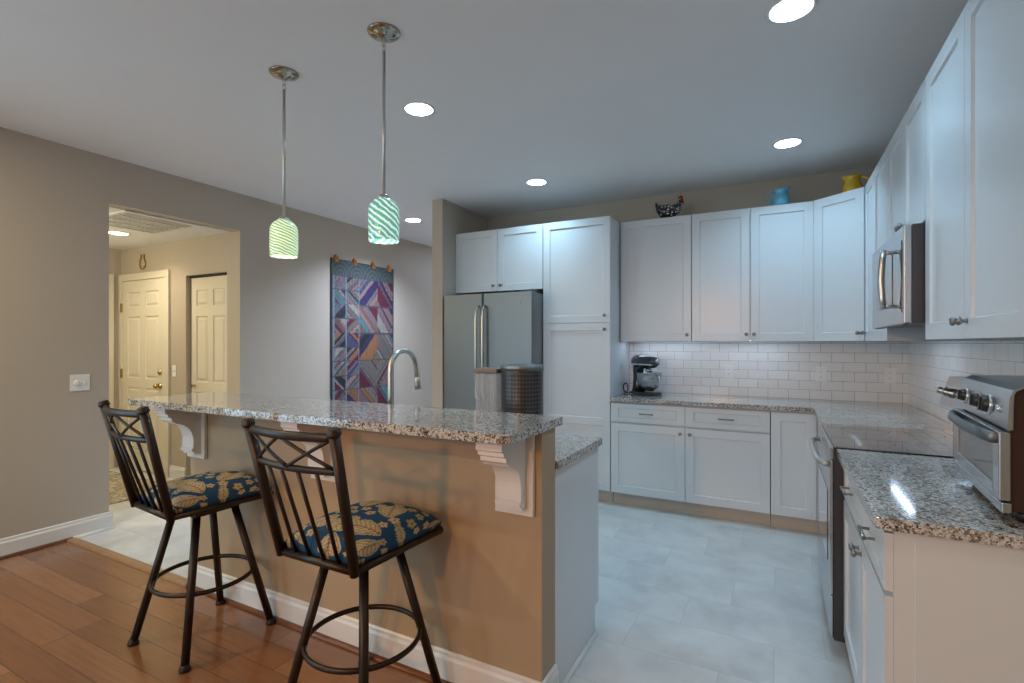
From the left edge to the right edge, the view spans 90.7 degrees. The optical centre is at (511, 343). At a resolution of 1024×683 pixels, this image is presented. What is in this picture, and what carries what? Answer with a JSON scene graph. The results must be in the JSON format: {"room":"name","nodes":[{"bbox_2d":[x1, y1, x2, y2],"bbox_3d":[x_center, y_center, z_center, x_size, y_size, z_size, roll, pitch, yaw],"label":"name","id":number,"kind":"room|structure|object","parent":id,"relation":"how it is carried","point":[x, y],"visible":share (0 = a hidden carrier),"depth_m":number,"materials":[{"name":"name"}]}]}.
{"room":"kitchen","nodes":[
{"label":"kitchen","id":0,"kind":"room"},
{"bbox_2d":[109,248,120,467],"bbox_3d":[-4.820,0.067,4.884,0.120,2.610,1.754,0,0,28],"label":"wall","id":1,"kind":"structure","parent":0,"point":[114,254],"depth_m":5.60,"materials":[{"name":"paint"}]},
{"bbox_2d":[109,274,113,468],"bbox_3d":[-4.604,0.309,5.135,0.024,2.125,0.960,0,0,28],"label":"trim","id":2,"kind":"structure","parent":1,"relation":"attached to","point":[111,276],"depth_m":5.53,"materials":[{"name":"paint"}]},
{"bbox_2d":[109,207,229,249],"bbox_3d":[-3.955,-1.038,4.386,2.115,0.001,1.920,0,0,28],"label":"ceiling","id":3,"kind":"structure","parent":0,"point":[136,239],"depth_m":4.92,"materials":[{"name":"paint"}]},
{"bbox_2d":[109,231,130,235],"bbox_3d":[-3.712,-1.077,4.765,0.192,0.092,0.192,0,0,28],"label":"recessed light","id":4,"kind":"object","parent":3,"relation":"in","point":[110,232],"visible":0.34,"depth_m":4.82,"materials":[{"name":"white glass"}]},
{"bbox_2d":[109,210,201,234],"bbox_3d":[-3.179,-1.031,4.351,0.720,0.012,0.600,0,0,28],"label":"ceiling vent","id":5,"kind":"object","parent":3,"relation":"in","point":[123,219],"visible":0.75,"depth_m":4.34,"materials":[{"name":"white metal"}]},
{"bbox_2d":[121,232,231,475],"bbox_3d":[-3.502,0.067,5.264,2.100,2.610,0.145,0,0,28],"label":"wall","id":6,"kind":"structure","parent":0,"point":[211,254],"depth_m":5.08,"materials":[{"name":"paint"}]},
{"bbox_2d":[120,278,163,472],"bbox_3d":[-3.959,0.344,5.377,0.835,2.035,0.078,0,0,28],"label":"door","id":7,"kind":"structure","parent":6,"relation":"in","point":[142,305],"depth_m":5.39,"materials":[{"name":"paint"}]},
{"bbox_2d":[139,254,145,269],"bbox_3d":[-3.951,-0.867,5.407,0.120,0.164,0.020,0,0,28],"label":"horseshoe","id":8,"kind":"object","parent":6,"relation":"attached to","point":[140,259],"visible":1,"depth_m":5.40,"materials":[{"name":"gold metal"}]},
{"bbox_2d":[119,269,169,477],"bbox_3d":[-3.931,0.309,5.393,0.970,2.125,0.024,0,0,28],"label":"trim","id":9,"kind":"structure","parent":6,"relation":"attached to","point":[165,274],"depth_m":5.18,"materials":[{"name":"paint"}]},
{"bbox_2d":[172,365,175,376],"bbox_3d":[-3.434,0.282,5.135,0.070,0.116,0.016,0,0,28],"label":"light switch","id":10,"kind":"object","parent":6,"relation":"attached to","point":[173,366],"visible":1,"depth_m":5.13,"materials":[{"name":"plastic"}]},
{"bbox_2d":[169,465,185,478],"bbox_3d":[-3.380,1.310,5.109,0.260,0.125,0.016,0,0,28],"label":"baseboard","id":11,"kind":"structure","parent":6,"relation":"attached to","point":[175,472],"depth_m":5.10,"materials":[{"name":"white wood"}]},
{"bbox_2d":[190,272,226,277],"bbox_3d":[-2.932,-0.663,4.966,0.658,0.019,0.080,0,0,28],"label":"trim","id":12,"kind":"structure","parent":6,"relation":"attached to","point":[225,273],"depth_m":4.95,"materials":[{"name":"wood"}]},
{"bbox_2d":[191,275,226,392],"bbox_3d":[-2.946,0.355,4.938,0.630,2.010,0.064,0,0,28],"label":"door","id":13,"kind":"structure","parent":6,"relation":"in","point":[208,294],"depth_m":4.95,"materials":[{"name":"paint"}]},
{"bbox_2d":[0,127,431,538],"bbox_3d":[-2.956,-0.003,3.928,0.120,2.750,11.800,0,0,28],"label":"wall","id":14,"kind":"structure","parent":0,"point":[56,199],"depth_m":3.64,"materials":[{"name":"paint"}]},
{"bbox_2d":[0,537,72,559],"bbox_3d":[-4.347,1.363,1.101,0.018,0.018,5.500,0,0,28],"label":"trim","id":15,"kind":"structure","parent":14,"relation":"attached to","point":[66,539],"depth_m":3.35,"materials":[{"name":"brown wood"}]},
{"bbox_2d":[0,511,112,555],"bbox_3d":[-4.306,1.310,1.215,0.016,0.125,5.740,0,0,28],"label":"baseboard","id":16,"kind":"structure","parent":14,"relation":"attached to","point":[16,543],"depth_m":3.45,"materials":[{"name":"white wood"}]},
{"bbox_2d":[70,374,89,390],"bbox_3d":[-3.056,0.280,3.582,0.022,0.116,0.116,0,0,28],"label":"light switch","id":17,"kind":"object","parent":14,"relation":"attached to","point":[81,382],"visible":1,"depth_m":3.59,"materials":[{"name":"plastic"}]},
{"bbox_2d":[73,526,114,537],"bbox_3d":[-3.010,1.363,3.643,0.018,0.018,0.245,0,0,28],"label":"trim","id":18,"kind":"structure","parent":14,"relation":"attached to","point":[110,527],"depth_m":3.64,"materials":[{"name":"white wood"}]},
{"bbox_2d":[334,254,338,261],"bbox_3d":[-1.958,-0.951,5.646,0.045,0.085,0.052,0,0,28],"label":"clip","id":19,"kind":"object","parent":14,"relation":"attached to","point":[336,258],"visible":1,"depth_m":5.63,"materials":[{"name":"orange wood"}]},
{"bbox_2d":[352,258,356,265],"bbox_3d":[-1.827,-0.951,5.894,0.045,0.085,0.052,0,0,28],"label":"clip","id":20,"kind":"object","parent":14,"relation":"attached to","point":[354,260],"visible":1,"depth_m":5.88,"materials":[{"name":"orange wood"}]},
{"bbox_2d":[330,257,393,403],"bbox_3d":[-1.762,-0.078,6.043,0.019,1.740,1.025,0,0,28],"label":"quilt","id":21,"kind":"object","parent":14,"relation":"hanging from","point":[361,296],"visible":0.89,"depth_m":5.98,"materials":[{"name":"fabric"}]},
{"bbox_2d":[191,414,554,681],"bbox_3d":[-0.828,0.849,2.416,2.184,1.047,0.125,0,0,28],"label":"wall","id":22,"kind":"structure","parent":0,"point":[484,586],"depth_m":2.08,"materials":[{"name":"paint"}]},
{"bbox_2d":[154,408,206,458],"bbox_3d":[-1.799,0.482,2.740,0.160,0.310,0.205,0,0,28],"label":"corbel","id":23,"kind":"object","parent":22,"relation":"attached to","point":[192,426],"visible":0.81,"depth_m":2.76,"materials":[{"name":"white wood"}]},
{"bbox_2d":[281,421,334,481],"bbox_3d":[-0.918,0.482,2.276,0.160,0.310,0.205,0,0,28],"label":"corbel","id":24,"kind":"object","parent":22,"relation":"attached to","point":[324,453],"visible":0.33,"depth_m":2.29,"materials":[{"name":"white wood"}]},
{"bbox_2d":[184,584,451,682],"bbox_3d":[-0.862,1.363,2.335,2.200,0.018,0.018,0,0,28],"label":"trim","id":25,"kind":"structure","parent":22,"relation":"attached to","point":[375,657],"depth_m":2.31,"materials":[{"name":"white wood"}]},
{"bbox_2d":[128,391,562,443],"bbox_3d":[-0.906,0.308,2.333,2.263,0.032,0.469,0,0,28],"label":"countertop","id":26,"kind":"structure","parent":22,"relation":"on","point":[489,427],"depth_m":2.06,"materials":[{"name":"stone"}]},
{"bbox_2d":[196,564,541,682],"bbox_3d":[-0.854,1.307,2.350,2.200,0.130,0.016,0,0,28],"label":"baseboard","id":27,"kind":"structure","parent":22,"relation":"attached to","point":[453,667],"depth_m":2.21,"materials":[{"name":"white wood"}]},
{"bbox_2d":[476,435,534,516],"bbox_3d":[-0.033,0.482,1.810,0.160,0.310,0.205,0,0,28],"label":"corbel","id":28,"kind":"object","parent":22,"relation":"attached to","point":[513,465],"visible":0.8,"depth_m":1.84,"materials":[{"name":"white wood"}]},
{"bbox_2d":[542,663,558,682],"bbox_3d":[0.142,1.307,1.897,0.016,0.130,0.141,0,0,28],"label":"baseboard","id":29,"kind":"structure","parent":22,"relation":"attached to","point":[552,676],"depth_m":1.92,"materials":[{"name":"white wood"}]},
{"bbox_2d":[0,467,854,682],"bbox_3d":[-1.511,1.397,3.168,7.574,0.050,11.800,0,0,28],"label":"floor","id":30,"kind":"structure","parent":0,"point":[683,598],"depth_m":2.53,"materials":[{"name":"tile"}]},
{"bbox_2d":[67,538,186,586],"bbox_3d":[-2.439,1.365,3.193,1.410,0.014,0.060,0,0,28],"label":"trim","id":31,"kind":"structure","parent":30,"relation":"on","point":[177,579],"depth_m":3.18,"materials":[{"name":"brown wood"}]},
{"bbox_2d":[109,471,156,504],"bbox_3d":[-3.919,1.366,4.729,1.300,0.010,0.840,0,0,28],"label":"rug","id":32,"kind":"object","parent":30,"relation":"on","point":[117,491],"visible":0.2,"depth_m":4.77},
{"bbox_2d":[97,400,275,673],"bbox_3d":[-1.487,0.812,2.341,0.484,1.121,0.611,0,0,33],"label":"bar stool","id":33,"kind":"object","parent":30,"relation":"on","point":[196,496],"visible":0.95,"depth_m":2.25,"materials":[{"name":"brown metal"}]},
{"bbox_2d":[141,470,271,513],"bbox_3d":[-1.450,0.676,2.397,0.391,0.088,0.440,0,0,33],"label":"seat cushion","id":34,"kind":"object","parent":33,"relation":"on","point":[199,493],"depth_m":2.28,"materials":[{"name":"fabric"}]},
{"bbox_2d":[241,418,442,682],"bbox_3d":[-0.587,0.812,1.829,0.450,1.121,0.594,0,0,28],"label":"bar stool","id":35,"kind":"object","parent":30,"relation":"on","point":[352,540],"visible":1,"depth_m":1.72,"materials":[{"name":"brown metal"}]},
{"bbox_2d":[285,501,440,564],"bbox_3d":[-0.551,0.676,1.895,0.391,0.088,0.440,0,0,28],"label":"seat cushion","id":36,"kind":"object","parent":35,"relation":"on","point":[383,531],"depth_m":1.77,"materials":[{"name":"fabric"}]},
{"bbox_2d":[444,289,543,414],"bbox_3d":[-0.062,0.441,4.913,0.934,1.822,0.892,0,0,28],"label":"refrigerator","id":37,"kind":"object","parent":30,"relation":"on","point":[481,330],"visible":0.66,"depth_m":4.57,"materials":[{"name":"metal"}]},
{"bbox_2d":[555,447,597,682],"bbox_3d":[-0.664,0.932,2.708,2.164,0.880,0.540,0,0,28],"label":"base cabinet","id":38,"kind":"object","parent":30,"relation":"on","point":[576,483],"visible":0.11,"depth_m":2.16,"materials":[{"name":"paint"}]},
{"bbox_2d":[555,433,601,468],"bbox_3d":[-0.662,0.474,2.717,2.198,0.032,0.558,0,0,28],"label":"countertop","id":39,"kind":"structure","parent":38,"relation":"on","point":[568,448],"depth_m":2.26,"materials":[{"name":"stone"}]},
{"bbox_2d":[388,349,421,403],"bbox_3d":[-0.523,0.242,2.569,0.115,0.430,0.264,0,0,28],"label":"kitchen faucet","id":40,"kind":"object","parent":39,"relation":"on","point":[417,382],"visible":0.59,"depth_m":2.53,"materials":[{"name":"silver metal"}]},
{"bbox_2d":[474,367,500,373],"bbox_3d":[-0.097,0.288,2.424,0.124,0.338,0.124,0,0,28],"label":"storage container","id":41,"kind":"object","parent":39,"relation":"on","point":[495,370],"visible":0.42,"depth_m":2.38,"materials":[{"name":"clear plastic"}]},
{"bbox_2d":[500,364,543,414],"bbox_3d":[0.045,0.279,2.345,0.204,0.357,0.210,0,0,28],"label":"metal canister","id":42,"kind":"object","parent":39,"relation":"on","point":[521,384],"visible":0.56,"depth_m":2.26,"materials":[{"name":"metal"}]},
{"bbox_2d":[562,630,597,682],"bbox_3d":[0.287,1.364,2.174,0.016,0.016,0.485,0,0,28],"label":"trim","id":43,"kind":"structure","parent":38,"relation":"attached to","point":[589,643],"depth_m":2.18,"materials":[{"name":"white wood"}]},
{"bbox_2d":[543,216,628,502],"bbox_3d":[0.694,0.146,4.685,0.619,2.452,0.658,0,0,28],"label":"pantry cabinet","id":44,"kind":"object","parent":30,"relation":"on","point":[586,360],"visible":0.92,"depth_m":4.42,"materials":[{"name":"paint"}]},
{"bbox_2d":[611,401,770,525],"bbox_3d":[1.504,0.931,4.258,1.200,0.881,0.659,0,0,28],"label":"base cabinet","id":45,"kind":"object","parent":30,"relation":"on","point":[713,462],"visible":1,"depth_m":3.97,"materials":[{"name":"paint"}]},
{"bbox_2d":[610,391,952,431],"bbox_3d":[1.731,0.473,3.704,2.122,0.031,1.421,0,0,28],"label":"countertop","id":46,"kind":"structure","parent":45,"relation":"on","point":[880,414],"depth_m":3.65,"materials":[{"name":"stone"}]},
{"bbox_2d":[623,354,661,395],"bbox_3d":[1.190,0.279,4.494,0.224,0.357,0.395,0,0,-31],"label":"stand mixer","id":47,"kind":"object","parent":46,"relation":"on","point":[644,383],"visible":1,"depth_m":4.42,"materials":[{"name":"metal"}]},
{"bbox_2d":[636,372,661,390],"bbox_3d":[1.213,0.340,4.459,0.232,0.162,0.225,0,0,28],"label":"bowl","id":48,"kind":"object","parent":47,"relation":"on","point":[645,381],"depth_m":4.38,"materials":[{"name":"silver metal"}]},
{"bbox_2d":[771,410,817,532],"bbox_3d":[2.185,0.931,3.917,0.315,0.881,0.628,0,0,28],"label":"base cabinet","id":49,"kind":"object","parent":30,"relation":"on","point":[794,468],"visible":0.77,"depth_m":3.66,"materials":[{"name":"paint"}]},
{"bbox_2d":[809,376,966,642],"bbox_3d":[1.839,0.769,2.408,0.720,1.205,0.762,0,0,28],"label":"electric range","id":50,"kind":"object","parent":30,"relation":"on","point":[830,438],"visible":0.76,"depth_m":2.31,"materials":[{"name":"grey metal"}]},
{"bbox_2d":[821,423,953,457],"bbox_3d":[1.837,0.462,2.409,0.574,0.018,0.760,0,0,28],"label":"cooktop","id":51,"kind":"object","parent":50,"relation":"in","point":[921,442],"depth_m":2.37,"materials":[{"name":"grey glass"}]},
{"bbox_2d":[840,471,1023,682],"bbox_3d":[1.471,0.931,1.622,0.654,0.881,0.948,0,0,28],"label":"base cabinet","id":52,"kind":"object","parent":30,"relation":"on","point":[918,608],"visible":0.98,"depth_m":1.30,"materials":[{"name":"paint"}]},
{"bbox_2d":[837,449,1023,549],"bbox_3d":[1.466,0.473,1.614,0.644,0.031,0.974,0,0,28],"label":"countertop","id":53,"kind":"structure","parent":52,"relation":"on","point":[903,493],"depth_m":1.48,"materials":[{"name":"stone"}]},
{"bbox_2d":[947,375,1023,522],"bbox_3d":[1.492,0.281,1.450,0.330,0.352,0.555,0,0,32],"label":"toaster oven","id":54,"kind":"object","parent":53,"relation":"on","point":[989,430],"visible":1,"depth_m":1.37,"materials":[{"name":"silver metal"}]},
{"bbox_2d":[432,199,487,407],"bbox_3d":[0.226,-0.003,6.636,0.120,2.750,4.045,0,0,28],"label":"wall partition","id":55,"kind":"structure","parent":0,"point":[449,219],"depth_m":4.86,"materials":[{"name":"paint"}]},
{"bbox_2d":[0,0,967,246],"bbox_3d":[-0.580,-1.378,2.667,5.499,0.001,12.020,0,0,28],"label":"ceiling","id":56,"kind":"structure","parent":0,"point":[600,101],"depth_m":2.77,"materials":[{"name":"paint"}]},
{"bbox_2d":[268,65,298,258],"bbox_3d":[-1.163,-0.908,2.579,0.144,0.937,0.144,0,0,28],"label":"pendant light","id":57,"kind":"object","parent":56,"relation":"hanging from","point":[283,233],"visible":1,"depth_m":2.55,"materials":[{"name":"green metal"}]},
{"bbox_2d":[367,22,400,243],"bbox_3d":[-0.567,-0.913,2.240,0.144,0.927,0.144,0,0,28],"label":"pendant light","id":58,"kind":"object","parent":56,"relation":"hanging from","point":[383,212],"visible":1,"depth_m":2.21,"materials":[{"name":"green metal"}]},
{"bbox_2d":[404,218,421,222],"bbox_3d":[-1.108,-1.417,5.658,0.192,0.092,0.192,0,0,28],"label":"recessed light","id":59,"kind":"object","parent":56,"relation":"in","point":[414,220],"visible":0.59,"depth_m":5.71,"materials":[{"name":"white glass"}]},
{"bbox_2d":[402,101,435,116],"bbox_3d":[-0.547,-1.417,2.976,0.192,0.092,0.192,0,0,28],"label":"recessed light","id":60,"kind":"object","parent":56,"relation":"in","point":[417,109],"visible":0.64,"depth_m":3.03,"materials":[{"name":"white glass"}]},
{"bbox_2d":[525,178,547,185],"bbox_3d":[0.210,-1.417,4.324,0.192,0.092,0.192,0,0,28],"label":"recessed light","id":61,"kind":"object","parent":56,"relation":"in","point":[532,182],"visible":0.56,"depth_m":4.38,"materials":[{"name":"white glass"}]},
{"bbox_2d":[772,137,803,148],"bbox_3d":[1.896,-1.417,3.481,0.192,0.092,0.192,0,0,28],"label":"recessed light","id":62,"kind":"object","parent":56,"relation":"in","point":[786,143],"visible":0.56,"depth_m":3.53,"materials":[{"name":"white glass"}]},
{"bbox_2d":[765,0,817,24],"bbox_3d":[1.150,-1.417,2.085,0.192,0.092,0.192,0,0,28],"label":"recessed light","id":63,"kind":"object","parent":56,"relation":"in","point":[780,12],"visible":0.97,"depth_m":2.14,"materials":[{"name":"white glass"}]},
{"bbox_2d":[488,166,907,403],"bbox_3d":[1.450,-0.003,4.726,3.824,2.750,0.126,0,0,28],"label":"wall","id":64,"kind":"structure","parent":0,"point":[854,370],"depth_m":4.31,"materials":[{"name":"tile"}]},
{"bbox_2d":[456,224,542,294],"bbox_3d":[-0.002,-0.785,5.051,0.945,0.590,0.658,0,0,28],"label":"upper cabinet","id":65,"kind":"object","parent":64,"relation":"attached to","point":[505,259],"visible":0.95,"depth_m":4.77,"materials":[{"name":"paint"}]},
{"bbox_2d":[621,215,691,341],"bbox_3d":[1.309,-0.546,4.522,0.603,1.067,0.373,0,0,28],"label":"upper cabinet","id":66,"kind":"object","parent":64,"relation":"attached to","point":[656,254],"visible":0.96,"depth_m":4.38,"materials":[{"name":"paint"}]},
{"bbox_2d":[655,195,684,217],"bbox_3d":[1.371,-1.179,4.391,0.255,0.196,0.124,0,0,28],"label":"figurine","id":67,"kind":"object","parent":66,"relation":"on","point":[665,210],"visible":0.87,"depth_m":4.35,"materials":[{"name":"ceramic"}]},
{"bbox_2d":[724,365,732,378],"bbox_3d":[1.894,0.250,4.415,0.072,0.116,0.008,0,0,28],"label":"wall outlet","id":68,"kind":"object","parent":64,"relation":"attached to","point":[728,369],"visible":1,"depth_m":4.41,"materials":[{"name":"plastic"}]},
{"bbox_2d":[692,201,813,341],"bbox_3d":[1.970,-0.546,4.175,0.881,1.067,0.373,0,0,28],"label":"upper cabinet","id":69,"kind":"object","parent":64,"relation":"attached to","point":[753,268],"visible":1,"depth_m":4.02,"materials":[{"name":"paint"}]},
{"bbox_2d":[767,186,790,204],"bbox_3d":[2.121,-1.155,4.015,0.150,0.148,0.124,0,0,8],"label":"pitcher","id":70,"kind":"object","parent":69,"relation":"on","point":[781,196],"visible":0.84,"depth_m":3.97,"materials":[{"name":"blue ceramic"}]},
{"bbox_2d":[816,367,825,380],"bbox_3d":[2.502,0.250,4.095,0.072,0.116,0.008,0,0,28],"label":"wall outlet","id":71,"kind":"object","parent":64,"relation":"attached to","point":[820,371],"visible":1,"depth_m":4.09,"materials":[{"name":"plastic"}]},
{"bbox_2d":[814,187,864,340],"bbox_3d":[2.588,-0.547,3.724,0.634,1.065,0.596,0,0,28],"label":"upper cabinet","id":72,"kind":"object","parent":64,"relation":"attached to","point":[839,219],"visible":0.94,"depth_m":3.64,"materials":[{"name":"paint"}]},
{"bbox_2d":[840,174,868,192],"bbox_3d":[2.517,-1.159,3.717,0.131,0.157,0.161,0,0,-24],"label":"pitcher","id":73,"kind":"object","parent":72,"relation":"on","point":[851,182],"visible":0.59,"depth_m":3.69,"materials":[{"name":"yellow ceramic"}]},
{"bbox_2d":[884,368,895,382],"bbox_3d":[2.904,0.250,3.884,0.072,0.116,0.008,0,0,28],"label":"wall outlet","id":74,"kind":"object","parent":64,"relation":"attached to","point":[889,373],"visible":1,"depth_m":3.88,"materials":[{"name":"plastic"}]},
{"bbox_2d":[907,340,1023,424],"bbox_3d":[1.057,-0.003,0.009,0.126,2.750,8.600,0,0,28],"label":"wall","id":75,"kind":"structure","parent":0,"point":[930,364],"depth_m":2.93,"materials":[{"name":"tile"}]},
{"bbox_2d":[887,79,924,239],"bbox_3d":[2.007,-0.790,2.341,0.374,0.580,0.805,0,0,28],"label":"upper cabinet","id":76,"kind":"object","parent":75,"relation":"attached to","point":[906,148],"visible":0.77,"depth_m":2.35,"materials":[{"name":"paint"}]},
{"bbox_2d":[872,223,924,328],"bbox_3d":[1.962,-0.284,2.363,0.474,0.416,0.786,0,0,28],"label":"microwave","id":77,"kind":"object","parent":76,"relation":"attached to","point":[898,266],"visible":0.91,"depth_m":2.15,"materials":[{"name":"grey metal"}]},
{"bbox_2d":[861,148,968,340],"bbox_3d":[2.383,-0.546,3.055,0.374,1.067,0.799,0,0,28],"label":"upper cabinet","id":78,"kind":"object","parent":75,"relation":"attached to","point":[876,186],"visible":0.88,"depth_m":3.10,"materials":[{"name":"paint"}]},
{"bbox_2d":[925,0,1023,339],"bbox_3d":[1.592,-0.546,1.552,0.374,1.067,0.967,0,0,28],"label":"upper cabinet","id":79,"kind":"object","parent":75,"relation":"attached to","point":[974,86],"visible":1,"depth_m":1.55,"materials":[{"name":"paint"}]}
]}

